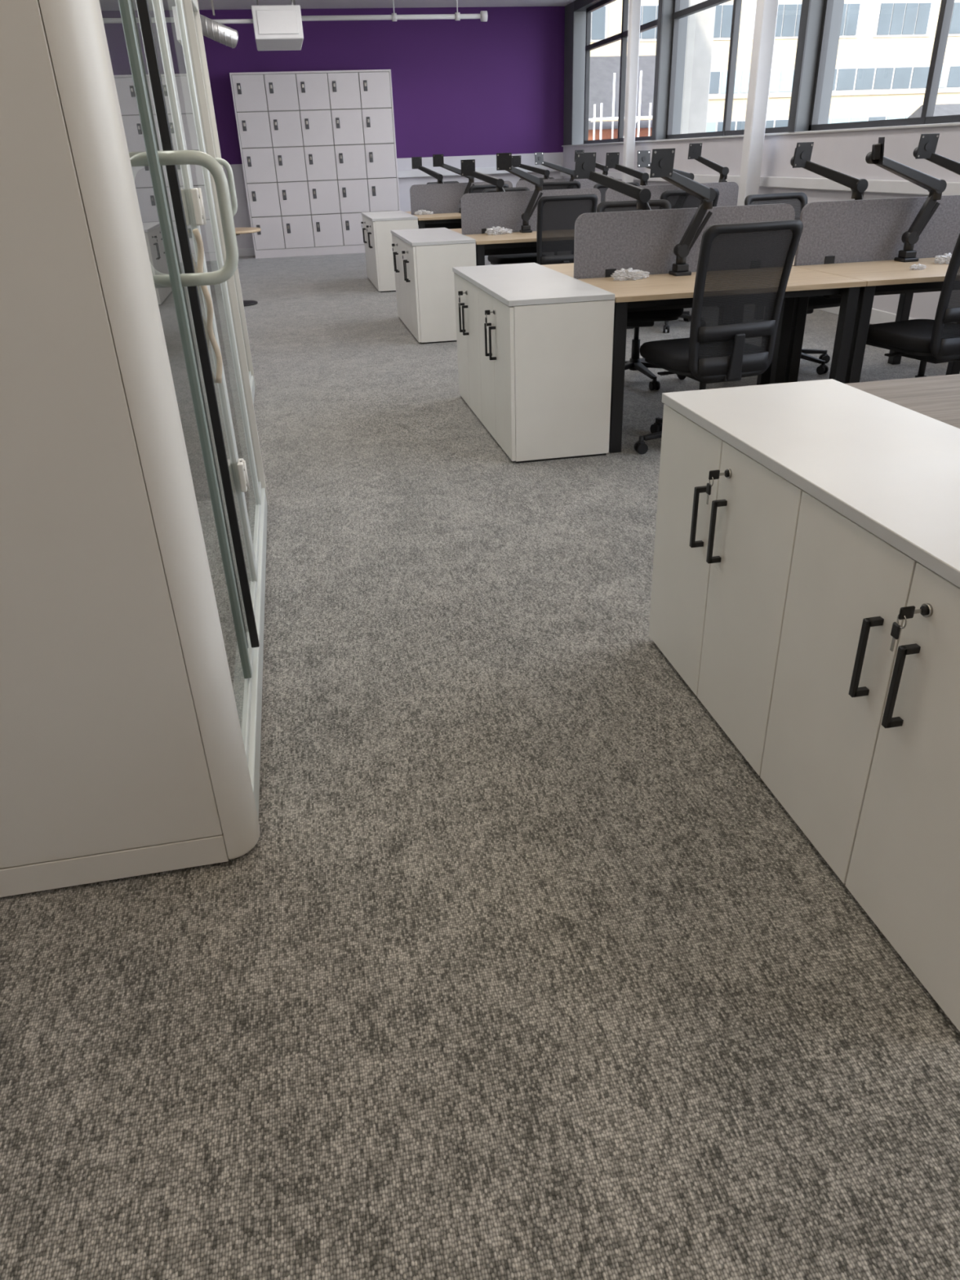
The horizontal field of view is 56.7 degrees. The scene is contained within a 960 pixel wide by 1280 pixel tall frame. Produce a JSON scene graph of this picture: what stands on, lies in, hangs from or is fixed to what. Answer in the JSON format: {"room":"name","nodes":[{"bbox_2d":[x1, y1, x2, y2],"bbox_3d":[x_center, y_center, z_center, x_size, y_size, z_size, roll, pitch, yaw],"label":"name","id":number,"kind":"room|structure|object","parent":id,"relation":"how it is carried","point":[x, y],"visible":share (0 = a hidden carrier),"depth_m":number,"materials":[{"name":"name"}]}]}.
{"room":"open-plan office","nodes":[
{"label":"open-plan office","id":0,"kind":"room"},
{"bbox_2d":[199,6,564,248],"bbox_3d":[-2.490,-8.043,14.215,8.370,3.350,0.200,-7,29,-9],"label":"wall","id":1,"kind":"structure","parent":0,"point":[464,89],"depth_m":14.06,"materials":[{"name":"purple paint"}]},
{"bbox_2d":[238,248,255,256],"bbox_3d":[-2.549,-6.560,14.875,8.100,0.120,0.015,-7,29,-9],"label":"baseboard","id":2,"kind":"structure","parent":1,"relation":"attached to","point":[243,251],"depth_m":14.66,"materials":[{"name":"white paint"}]},
{"bbox_2d":[397,164,560,177],"bbox_3d":[0.003,-7.783,14.750,2.760,0.100,0.100,-7,29,-9],"label":"trim","id":3,"kind":"structure","parent":1,"relation":"attached to","point":[416,173],"depth_m":14.64,"materials":[{"name":"white paint"}]},
{"bbox_2d":[197,0,575,9],"bbox_3d":[-0.647,-4.997,4.809,8.670,0.200,20.000,-7,29,-9],"label":"ceiling","id":4,"kind":"structure","parent":0,"point":[202,4],"depth_m":13.12,"materials":[{"name":"paint"}]},
{"bbox_2d":[200,0,238,48],"bbox_3d":[-3.373,-7.029,9.815,1.297,0.856,0.336,-4,29,-4],"label":"flexible duct","id":5,"kind":"object","parent":4,"relation":"hanging from","point":[221,33],"visible":0.3,"depth_m":9.88,"materials":[{"name":"silver metal"}]},
{"bbox_2d":[213,0,303,50],"bbox_3d":[-2.936,-7.860,11.134,1.322,0.690,1.315,-7,29,-9],"label":"air duct","id":6,"kind":"object","parent":4,"relation":"attached to","point":[276,27],"visible":0.84,"depth_m":10.74,"materials":[{"name":"white metal"}]},
{"bbox_2d":[301,0,487,22],"bbox_3d":[-1.138,-8.374,11.682,2.500,0.430,0.120,-7,29,-9],"label":"ceiling pipe","id":7,"kind":"object","parent":4,"relation":"hanging from","point":[457,15],"depth_m":11.74,"materials":[{"name":"metal"}]},
{"bbox_2d":[0,253,959,1279],"bbox_3d":[-0.582,-1.899,6.490,8.570,0.150,20.000,-7,29,-9],"label":"floor","id":8,"kind":"structure","parent":0,"point":[517,966],"depth_m":1.70,"materials":[{"name":"carpet"}]},
{"bbox_2d":[0,0,268,897],"bbox_3d":[-1.252,-0.998,2.380,1.240,2.250,2.410,-7,29,-9],"label":"booth","id":9,"kind":"object","parent":8,"relation":"on","point":[134,501],"visible":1,"depth_m":1.65,"materials":[{"name":"beige metal"}]},
{"bbox_2d":[191,0,255,404],"bbox_3d":[-1.836,-2.162,4.551,1.206,2.250,2.190,-7,29,-9],"label":"booth","id":10,"kind":"object","parent":8,"relation":"on","point":[222,162],"visible":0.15,"depth_m":5.21,"materials":[{"name":"beige metal"}]},
{"bbox_2d":[235,227,261,306],"bbox_3d":[-2.643,-3.990,9.528,0.680,0.740,0.680,-7,29,-9],"label":"round table","id":11,"kind":"object","parent":8,"relation":"on","point":[238,231],"visible":0.34,"depth_m":9.37,"materials":[{"name":"brown wood"}]},
{"bbox_2d":[229,69,399,258],"bbox_3d":[-2.524,-7.490,14.065,2.384,2.525,0.520,-7,29,-9],"label":"lockers","id":12,"kind":"object","parent":8,"relation":"on","point":[317,148],"visible":0.97,"depth_m":13.79,"materials":[{"name":"metal"}]},
{"bbox_2d":[360,210,417,292],"bbox_3d":[-1.099,-4.687,10.674,0.553,0.765,1.488,-7,29,-9],"label":"storage cabinet","id":13,"kind":"object","parent":8,"relation":"on","point":[378,226],"visible":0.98,"depth_m":10.07,"materials":[{"name":"white laminate"}]},
{"bbox_2d":[391,227,475,343],"bbox_3d":[-0.439,-3.131,7.782,0.553,0.765,1.488,-7,29,-9],"label":"storage cabinet","id":14,"kind":"object","parent":8,"relation":"on","point":[424,260],"visible":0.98,"depth_m":7.19,"materials":[{"name":"white laminate"}]},
{"bbox_2d":[413,212,461,228],"bbox_3d":[-0.122,-4.617,10.496,1.276,0.750,0.722,-7,29,-9],"label":"office desk","id":15,"kind":"object","parent":8,"relation":"on","point":[448,220],"visible":0.21,"depth_m":10.09,"materials":[{"name":"brown wood"}]},
{"bbox_2d":[413,209,433,214],"bbox_3d":[-0.662,-5.036,10.460,0.229,0.054,0.131,-7,29,-9],"label":"plastic bag","id":16,"kind":"object","parent":15,"relation":"on","point":[425,212],"visible":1,"depth_m":10.45,"materials":[{"name":"white plastic"}]},
{"bbox_2d":[432,154,474,213],"bbox_3d":[-0.311,-5.306,10.343,0.530,0.618,0.154,-16,32,-24],"label":"monitor arm","id":17,"kind":"object","parent":15,"relation":"on","point":[437,159],"visible":0.75,"depth_m":10.21,"materials":[{"name":"black metal"}]},
{"bbox_2d":[409,181,512,214],"bbox_3d":[-0.213,-5.238,10.580,1.235,0.365,0.032,-7,29,-9],"label":"privacy screen","id":18,"kind":"object","parent":15,"relation":"attached to","point":[438,198],"visible":0.48,"depth_m":10.51,"materials":[{"name":"grey fabric"}]},
{"bbox_2d":[426,181,458,229],"bbox_3d":[-0.295,-5.314,11.459,0.638,1.060,0.676,-17,32,-25],"label":"office chair","id":19,"kind":"object","parent":8,"relation":"on","point":[444,182],"visible":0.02,"depth_m":11.46,"materials":[{"name":"black plastic"}]},
{"bbox_2d":[449,228,462,234],"bbox_3d":[0.389,-3.413,8.258,1.276,0.750,0.722,-7,29,-9],"label":"office desk","id":20,"kind":"object","parent":8,"relation":"on","point":[458,230],"visible":0.02,"depth_m":8.10,"materials":[{"name":"brown wood"}]},
{"bbox_2d":[460,159,505,191],"bbox_3d":[0.104,-3.864,7.730,0.523,0.566,0.126,6,30,14],"label":"monitor arm","id":21,"kind":"object","parent":20,"relation":"on","point":[468,166],"visible":0.65,"depth_m":7.65,"materials":[{"name":"black metal"}]},
{"bbox_2d":[468,183,509,193],"bbox_3d":[-0.030,-4.604,10.142,0.638,1.060,0.676,-14,31,-21],"label":"office chair","id":22,"kind":"object","parent":8,"relation":"on","point":[473,188],"visible":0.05,"depth_m":9.62,"materials":[{"name":"black plastic"}]},
{"bbox_2d":[465,231,536,266],"bbox_3d":[0.538,-3.061,7.603,1.276,0.750,0.722,-7,29,-9],"label":"office desk","id":23,"kind":"object","parent":8,"relation":"on","point":[515,242],"visible":0.18,"depth_m":7.19,"materials":[{"name":"brown wood"}]},
{"bbox_2d":[484,226,512,235],"bbox_3d":[0.157,-3.480,7.547,0.250,0.063,0.138,-7,29,-9],"label":"plastic bag","id":24,"kind":"object","parent":23,"relation":"on","point":[502,231],"visible":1,"depth_m":7.53,"materials":[{"name":"white plastic"}]},
{"bbox_2d":[496,152,543,232],"bbox_3d":[0.322,-3.741,7.447,0.457,0.606,0.168,-20,33,-29],"label":"monitor arm","id":25,"kind":"object","parent":23,"relation":"on","point":[504,160],"visible":1,"depth_m":7.42,"materials":[{"name":"black metal"}]},
{"bbox_2d":[460,187,600,235],"bbox_3d":[0.446,-3.682,7.687,1.235,0.365,0.032,-7,29,-9],"label":"privacy screen","id":26,"kind":"object","parent":23,"relation":"attached to","point":[480,211],"visible":0.46,"depth_m":7.62,"materials":[{"name":"grey fabric"}]},
{"bbox_2d":[482,186,537,264],"bbox_3d":[0.367,-3.756,8.562,0.638,1.060,0.676,-9,29,-13],"label":"office chair","id":27,"kind":"object","parent":8,"relation":"on","point":[527,257],"visible":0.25,"depth_m":8.41,"materials":[{"name":"black plastic"}]},
{"bbox_2d":[452,262,614,462],"bbox_3d":[0.220,-1.576,4.889,0.553,0.765,1.488,-7,29,-9],"label":"storage cabinet","id":28,"kind":"object","parent":8,"relation":"on","point":[535,341],"visible":1,"depth_m":4.32,"materials":[{"name":"white laminate"}]},
{"bbox_2d":[519,177,554,180],"bbox_3d":[0.779,-5.462,11.659,0.638,1.060,0.676,-1,29,1],"label":"office chair","id":29,"kind":"object","parent":8,"relation":"on","point":[521,179],"visible":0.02,"depth_m":11.68,"materials":[{"name":"black plastic"}]},
{"bbox_2d":[542,181,580,190],"bbox_3d":[0.860,-4.714,10.283,0.638,1.060,0.676,-2,29,0],"label":"office chair","id":30,"kind":"object","parent":8,"relation":"on","point":[565,184],"visible":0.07,"depth_m":9.77,"materials":[{"name":"black plastic"}]},
{"bbox_2d":[536,194,597,265],"bbox_3d":[0.584,-3.030,7.218,0.638,1.060,0.676,-9,29,-13],"label":"office chair","id":31,"kind":"object","parent":8,"relation":"on","point":[557,215],"visible":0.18,"depth_m":6.82,"materials":[{"name":"black plastic"}]},
{"bbox_2d":[593,182,639,202],"bbox_3d":[1.438,-3.908,8.769,0.638,1.060,0.676,-6,29,-7],"label":"office chair","id":32,"kind":"object","parent":8,"relation":"on","point":[602,189],"visible":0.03,"depth_m":8.79,"materials":[{"name":"black plastic"}]},
{"bbox_2d":[622,0,641,182],"bbox_3d":[1.926,-6.668,11.399,0.120,3.350,0.120,-7,29,-9],"label":"column","id":33,"kind":"structure","parent":8,"relation":"on","point":[634,6],"depth_m":11.18,"materials":[{"name":"white paint"}]},
{"bbox_2d":[596,199,685,390],"bbox_3d":[1.028,-2.198,5.666,0.638,1.060,0.676,-2,29,0],"label":"office chair","id":34,"kind":"object","parent":8,"relation":"on","point":[636,320],"visible":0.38,"depth_m":5.69,"materials":[{"name":"black plastic"}]},
{"bbox_2d":[541,262,772,385],"bbox_3d":[1.048,-1.858,5.365,1.276,0.750,0.722,-7,29,-9],"label":"office desk","id":35,"kind":"object","parent":8,"relation":"on","point":[567,269],"visible":0.02,"depth_m":5.29,"materials":[{"name":"brown wood"}]},
{"bbox_2d":[574,151,651,210],"bbox_3d":[0.790,-2.324,4.835,0.556,0.592,0.129,4,29,11],"label":"monitor arm","id":36,"kind":"object","parent":35,"relation":"on","point":[585,162],"visible":0.68,"depth_m":4.75,"materials":[{"name":"black metal"}]},
{"bbox_2d":[629,188,719,333],"bbox_3d":[1.570,-3.163,7.396,0.638,1.060,0.676,-7,29,-9],"label":"office chair","id":37,"kind":"object","parent":8,"relation":"on","point":[677,199],"visible":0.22,"depth_m":6.92,"materials":[{"name":"black plastic"}]},
{"bbox_2d":[634,219,803,454],"bbox_3d":[1.080,-1.448,4.290,0.638,1.060,0.676,-10,30,-14],"label":"office chair","id":38,"kind":"object","parent":8,"relation":"on","point":[743,271],"visible":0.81,"depth_m":4.00,"materials":[{"name":"black fabric"}]},
{"bbox_2d":[577,266,866,453],"bbox_3d":[1.197,-1.506,4.711,1.276,0.750,0.722,-7,29,-9],"label":"office desk","id":39,"kind":"object","parent":8,"relation":"on","point":[665,291],"visible":0.52,"depth_m":4.42,"materials":[{"name":"brown wood"}]},
{"bbox_2d":[611,267,648,280],"bbox_3d":[0.790,-1.919,4.653,0.216,0.057,0.126,-7,29,-9],"label":"plastic bag","id":40,"kind":"object","parent":39,"relation":"on","point":[639,276],"visible":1,"depth_m":4.64,"materials":[{"name":"white plastic"}]},
{"bbox_2d":[649,148,715,275],"bbox_3d":[1.002,-2.187,4.566,0.445,0.597,0.163,-18,33,-27],"label":"monitor arm","id":41,"kind":"object","parent":39,"relation":"on","point":[662,159],"visible":1,"depth_m":4.55,"materials":[{"name":"black metal"}]},
{"bbox_2d":[573,203,795,279],"bbox_3d":[1.106,-2.127,4.795,1.235,0.365,0.032,-7,29,-9],"label":"privacy screen","id":42,"kind":"object","parent":39,"relation":"attached to","point":[605,243],"visible":0.46,"depth_m":4.73,"materials":[{"name":"grey fabric"}]},
{"bbox_2d":[737,0,778,205],"bbox_3d":[2.617,-5.050,8.391,0.150,3.350,0.150,-7,29,-9],"label":"column","id":43,"kind":"structure","parent":8,"relation":"on","point":[766,15],"depth_m":8.31,"materials":[{"name":"white paint"}]},
{"bbox_2d":[744,192,840,374],"bbox_3d":[2.096,-2.354,5.879,0.638,1.060,0.676,-11,30,-16],"label":"office chair","id":44,"kind":"object","parent":8,"relation":"on","point":[797,200],"visible":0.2,"depth_m":5.89,"materials":[{"name":"black plastic"}]},
{"bbox_2d":[648,378,959,1031],"bbox_3d":[0.880,-0.020,1.996,0.553,0.765,1.488,-7,29,-9],"label":"storage cabinet","id":45,"kind":"object","parent":8,"relation":"on","point":[806,584],"visible":1,"depth_m":1.82,"materials":[{"name":"white laminate"}]},
{"bbox_2d":[769,256,959,383],"bbox_3d":[2.302,-2.014,5.567,1.276,0.750,0.722,-7,29,-9],"label":"office desk","id":46,"kind":"object","parent":8,"relation":"on","point":[904,304],"visible":0.08,"depth_m":5.89,"materials":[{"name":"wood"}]},
{"bbox_2d":[790,142,867,199],"bbox_3d":[1.994,-2.478,5.027,0.505,0.602,0.132,6,30,14],"label":"monitor arm","id":47,"kind":"object","parent":46,"relation":"on","point":[803,150],"visible":0.63,"depth_m":4.95,"materials":[{"name":"black metal"}]},
{"bbox_2d":[913,133,959,175],"bbox_3d":[2.676,-2.565,5.119,0.400,0.622,0.171,6,30,14],"label":"monitor arm","id":48,"kind":"object","parent":46,"relation":"on","point":[927,144],"visible":0.69,"depth_m":5.05,"materials":[{"name":"black metal"}]},
{"bbox_2d":[783,257,950,383],"bbox_3d":[2.452,-1.662,4.912,1.276,0.750,0.722,-7,29,-9],"label":"office desk","id":49,"kind":"object","parent":8,"relation":"on","point":[882,277],"visible":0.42,"depth_m":4.58,"materials":[{"name":"brown wood"}]},
{"bbox_2d":[794,195,959,266],"bbox_3d":[2.360,-2.283,4.997,1.235,0.365,0.032,-7,29,-9],"label":"privacy screen","id":50,"kind":"object","parent":49,"relation":"attached to","point":[849,231],"visible":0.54,"depth_m":4.95,"materials":[{"name":"grey fabric"}]},
{"bbox_2d":[865,137,946,262],"bbox_3d":[2.243,-2.345,4.755,0.556,0.612,0.146,-16,31,-23],"label":"monitor arm","id":51,"kind":"object","parent":49,"relation":"on","point":[935,186],"visible":1,"depth_m":4.77,"materials":[{"name":"black metal"}]},
{"bbox_2d":[909,263,926,270],"bbox_3d":[2.289,-1.948,4.633,0.111,0.030,0.061,-15,31,-22],"label":"plastic bag","id":52,"kind":"object","parent":49,"relation":"on","point":[919,267],"visible":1,"depth_m":4.62,"materials":[{"name":"white plastic"}]},
{"bbox_2d":[933,253,951,264],"bbox_3d":[2.554,-2.074,4.823,0.203,0.052,0.114,-7,29,-9],"label":"plastic bag","id":53,"kind":"object","parent":49,"relation":"on","point":[948,256],"visible":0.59,"depth_m":4.81,"materials":[{"name":"white plastic"}]},
{"bbox_2d":[845,373,959,428],"bbox_3d":[1.708,-0.302,2.473,1.276,0.750,0.722,-7,29,-9],"label":"office desk","id":54,"kind":"object","parent":8,"relation":"on","point":[937,397],"visible":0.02,"depth_m":2.38,"materials":[{"name":"grey wood"}]},
{"bbox_2d":[866,233,959,377],"bbox_3d":[2.280,-1.612,4.508,0.638,1.060,0.676,-12,30,-18],"label":"office chair","id":55,"kind":"object","parent":8,"relation":"on","point":[935,341],"visible":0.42,"depth_m":4.33,"materials":[{"name":"black fabric"}]},
{"bbox_3d":[-0.271,-4.969,11.150,1.276,0.750,0.722,-7,29,-9],"label":"office desk","id":56,"kind":"object","parent":8,"relation":"on","visible":0},
{"bbox_2d":[411,156,444,183],"bbox_3d":[-0.541,-5.437,10.617,0.523,0.600,0.126,6,30,14],"label":"monitor arm","id":57,"kind":"object","parent":56,"relation":"on","point":[416,162],"visible":0.75,"depth_m":10.54,"materials":[{"name":"black metal"}]},
{"bbox_3d":[1.792,-3.218,7.805,1.276,0.750,0.722,-7,29,-9],"label":"office desk","id":58,"kind":"object","parent":8,"relation":"on","visible":0},
{"bbox_2d":[636,150,693,190],"bbox_3d":[1.568,-3.894,7.664,0.582,0.586,0.135,-13,30,-19],"label":"monitor arm","id":59,"kind":"object","parent":58,"relation":"on","point":[643,156],"visible":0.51,"depth_m":7.44,"materials":[{"name":"black metal"}]},
{"bbox_2d":[604,182,738,206],"bbox_3d":[1.700,-3.839,7.889,1.235,0.365,0.032,-7,29,-9],"label":"privacy screen","id":60,"kind":"object","parent":58,"relation":"attached to","point":[728,191],"visible":0.27,"depth_m":7.84,"materials":[{"name":"grey fabric"}]},
{"bbox_3d":[1.643,-3.570,8.460,1.276,0.750,0.722,-7,29,-9],"label":"office desk","id":61,"kind":"object","parent":8,"relation":"on","visible":0},
{"bbox_2d":[605,151,648,186],"bbox_3d":[1.347,-4.025,7.926,0.474,0.579,0.128,8,30,17],"label":"monitor arm","id":62,"kind":"object","parent":61,"relation":"on","point":[611,158],"visible":0.62,"depth_m":7.85,"materials":[{"name":"black metal"}]},
{"bbox_2d":[687,142,728,182],"bbox_3d":[2.043,-4.126,8.014,0.373,0.626,0.174,7,30,17],"label":"monitor arm","id":63,"kind":"object","parent":61,"relation":"on","point":[695,149],"visible":0.59,"depth_m":7.95,"materials":[{"name":"black metal"}]},
{"bbox_3d":[1.133,-4.773,10.698,1.276,0.750,0.722,-7,29,-9],"label":"office desk","id":64,"kind":"object","parent":8,"relation":"on","visible":0},
{"bbox_2d":[534,151,576,181],"bbox_3d":[0.878,-5.451,10.546,0.569,0.601,0.137,-14,31,-20],"label":"monitor arm","id":65,"kind":"object","parent":64,"relation":"on","point":[539,157],"visible":0.58,"depth_m":10.43,"materials":[{"name":"black metal"}]},
{"bbox_3d":[0.983,-5.126,11.352,1.276,0.750,0.722,-7,29,-9],"label":"office desk","id":66,"kind":"object","parent":8,"relation":"on","visible":0},
{"bbox_2d":[511,155,550,179],"bbox_3d":[0.657,-5.576,10.815,0.547,0.575,0.125,5,29,12],"label":"monitor arm","id":67,"kind":"object","parent":66,"relation":"on","point":[516,160],"visible":0.59,"depth_m":10.74,"materials":[{"name":"black metal"}]},
{"bbox_2d":[515,176,613,191],"bbox_3d":[1.041,-5.395,10.782,1.235,0.365,0.032,-7,29,-9],"label":"privacy screen","id":68,"kind":"object","parent":66,"relation":"attached to","point":[584,183],"visible":0.25,"depth_m":10.68,"materials":[{"name":"grey fabric"}]},
{"bbox_2d":[574,149,608,176],"bbox_3d":[1.365,-5.672,10.908,0.422,0.610,0.169,5,29,13],"label":"monitor arm","id":69,"kind":"object","parent":66,"relation":"on","point":[605,171],"visible":0.28,"depth_m":10.84,"materials":[{"name":"black metal"}]},
{"bbox_2d":[563,0,959,319],"bbox_3d":[3.438,-3.942,6.307,0.250,3.350,19.600,-7,29,-9],"label":"wall","id":70,"kind":"structure","parent":0,"point":[846,153],"depth_m":8.35,"materials":[{"name":"white paint"}]},
{"bbox_2d":[583,0,688,144],"bbox_3d":[1.992,-7.896,12.276,0.335,1.780,3.490,-7,29,-9],"label":"window","id":71,"kind":"structure","parent":70,"relation":"in","point":[664,24],"depth_m":11.08,"materials":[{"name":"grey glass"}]},
{"bbox_2d":[665,0,844,139],"bbox_3d":[2.677,-6.280,9.271,0.335,1.780,3.490,-7,29,-9],"label":"window","id":72,"kind":"structure","parent":70,"relation":"in","point":[811,11],"depth_m":8.11,"materials":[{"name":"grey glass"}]},
{"bbox_2d":[560,171,959,195],"bbox_3d":[3.312,-3.354,6.595,0.050,0.090,19.600,-7,29,-9],"label":"trim","id":73,"kind":"structure","parent":70,"relation":"attached to","point":[887,186],"depth_m":7.84,"materials":[{"name":"white paint"}]},
{"bbox_2d":[561,122,959,146],"bbox_3d":[3.333,-3.713,6.406,0.080,0.020,19.600,-7,29,-9],"label":"trim","id":74,"kind":"structure","parent":70,"relation":"attached to","point":[948,123],"depth_m":7.88,"materials":[{"name":"metal"}]},
{"bbox_2d":[816,306,915,324],"bbox_3d":[3.360,-2.510,7.060,0.015,0.120,19.600,-7,29,-9],"label":"baseboard","id":75,"kind":"structure","parent":70,"relation":"attached to","point":[877,316],"depth_m":7.34,"materials":[{"name":"white paint"}]},
{"bbox_2d":[808,0,959,131],"bbox_3d":[3.362,-4.664,6.266,0.335,1.780,3.490,-7,29,-9],"label":"window","id":76,"kind":"structure","parent":70,"relation":"in","point":[946,8],"depth_m":6.80,"materials":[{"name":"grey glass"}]},
{"label":"outside","id":77,"kind":"structure","parent":0,"visible":0},
{"bbox_3d":[60.798,-25.268,63.968,134.500,0.200,170.000,-7,29,-9],"label":"ground","id":78,"kind":"structure","parent":77,"visible":0},
{"bbox_2d":[588,70,652,140],"bbox_3d":[7.309,-19.747,43.277,4.400,13.400,1.100,-7,29,-9],"label":"scaffolding","id":79,"kind":"object","parent":78,"relation":"on","point":[601,119],"visible":0.21,"depth_m":40.55,"materials":[{"name":"white metal"}]},
{"bbox_2d":[588,55,655,140],"bbox_3d":[5.094,-22.572,46.928,7.900,15.000,8.800,-7,29,-9],"label":"building","id":80,"kind":"structure","parent":78,"relation":"on","point":[602,68],"depth_m":42.67,"materials":[{"name":"grey concrete"}]},
{"bbox_2d":[680,0,715,133],"bbox_3d":[2.921,-4.796,13.489,0.450,16.000,0.400,-7,29,-9],"label":"concrete pillar","id":81,"kind":"structure","parent":78,"relation":"on","point":[700,24],"depth_m":11.77,"materials":[{"name":"white concrete"}]},
{"bbox_2d":[590,0,959,132],"bbox_3d":[38.745,-47.383,71.297,74.000,33.000,12.120,-7,29,-9],"label":"office building","id":82,"kind":"structure","parent":78,"relation":"on","point":[885,49],"depth_m":64.27,"materials":[{"name":"concrete"}]},
{"bbox_2d":[907,103,959,118],"bbox_3d":[34.591,-24.396,51.514,22.600,11.900,10.800,-7,29,-9],"label":"building","id":83,"kind":"structure","parent":78,"relation":"on","point":[946,109],"depth_m":46.85,"materials":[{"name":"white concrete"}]}
]}

